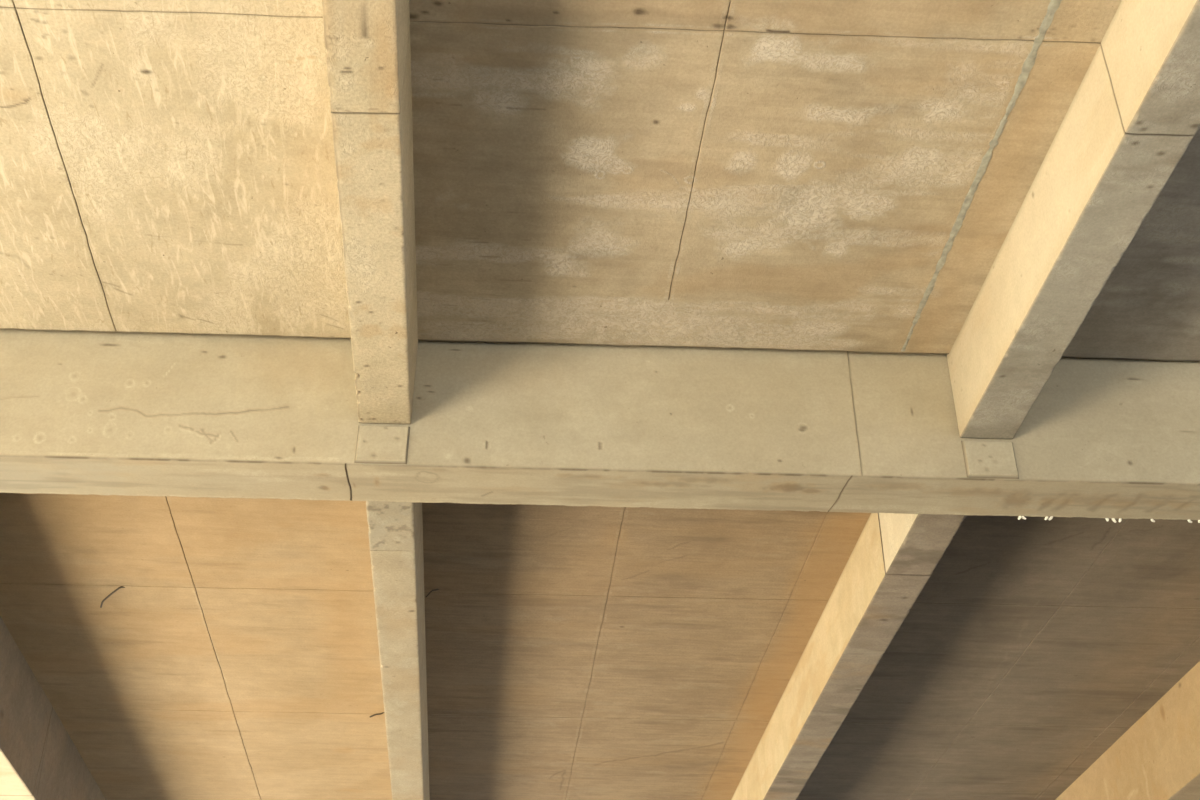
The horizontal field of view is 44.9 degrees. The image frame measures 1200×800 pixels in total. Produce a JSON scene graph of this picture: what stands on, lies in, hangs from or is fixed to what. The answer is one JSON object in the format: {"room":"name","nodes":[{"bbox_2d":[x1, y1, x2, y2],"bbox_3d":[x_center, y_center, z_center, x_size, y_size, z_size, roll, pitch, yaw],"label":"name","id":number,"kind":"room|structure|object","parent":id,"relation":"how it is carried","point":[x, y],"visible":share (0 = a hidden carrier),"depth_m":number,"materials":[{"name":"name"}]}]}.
{"room":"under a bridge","nodes":[
{"label":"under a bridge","id":0,"kind":"room"},
{"bbox_2d":[0,0,1199,799],"bbox_3d":[9.256,2.515,11.570,46.317,0.355,35.033,1,-34,-2],"label":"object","id":1,"kind":"structure","parent":0,"point":[835,175],"depth_m":7.08,"materials":[{"name":"beige wood"}]},
{"bbox_2d":[0,616,105,799],"bbox_3d":[-5.003,6.245,16.303,0.420,0.712,21.904,3,-34,-4],"label":"concrete beam","id":2,"kind":"structure","parent":1,"relation":"attached to","point":[39,759],"depth_m":10.74,"materials":[{"name":"beige concrete"}]},
{"bbox_2d":[322,0,417,423],"bbox_3d":[-0.474,-3.684,1.866,0.252,0.496,12.851,3,-34,-4],"label":"girder","id":3,"kind":"object","parent":1,"relation":"attached to","point":[367,42],"visible":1,"depth_m":5.70,"materials":[{"name":"beige concrete"}]},
{"bbox_2d":[366,501,429,799],"bbox_3d":[-2.037,6.231,16.459,0.252,0.496,21.896,3,-34,-4],"label":"girder","id":4,"kind":"object","parent":1,"relation":"attached to","point":[395,534],"visible":0.77,"depth_m":9.09,"materials":[{"name":"beige concrete"}]},
{"bbox_2d":[0,328,1199,522],"bbox_3d":[9.653,0.301,7.637,44.666,0.954,0.375,1,-34,-2],"label":"cross beam","id":5,"kind":"structure","parent":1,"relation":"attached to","point":[82,412],"depth_m":7.10,"materials":[{"name":"beige concrete"}]},
{"bbox_2d":[731,513,966,799],"bbox_3d":[0.898,6.306,16.553,0.263,0.496,21.896,3,-34,-4],"label":"girder","id":6,"kind":"object","parent":1,"relation":"attached to","point":[894,556],"visible":0.75,"depth_m":9.36,"materials":[{"name":"beige concrete"}]},
{"bbox_2d":[947,0,1199,438],"bbox_3d":[2.460,-3.610,1.960,0.263,0.496,12.851,3,-34,-4],"label":"girder","id":7,"kind":"object","parent":1,"relation":"attached to","point":[1133,115],"visible":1,"depth_m":5.90,"materials":[{"name":"beige concrete"}]},
{"bbox_2d":[1055,661,1199,799],"bbox_3d":[3.846,6.471,16.586,0.427,0.712,21.904,3,-34,-4],"label":"concrete beam","id":8,"kind":"structure","parent":1,"relation":"attached to","point":[1157,757],"depth_m":11.01,"materials":[{"name":"beige concrete"}]}
]}

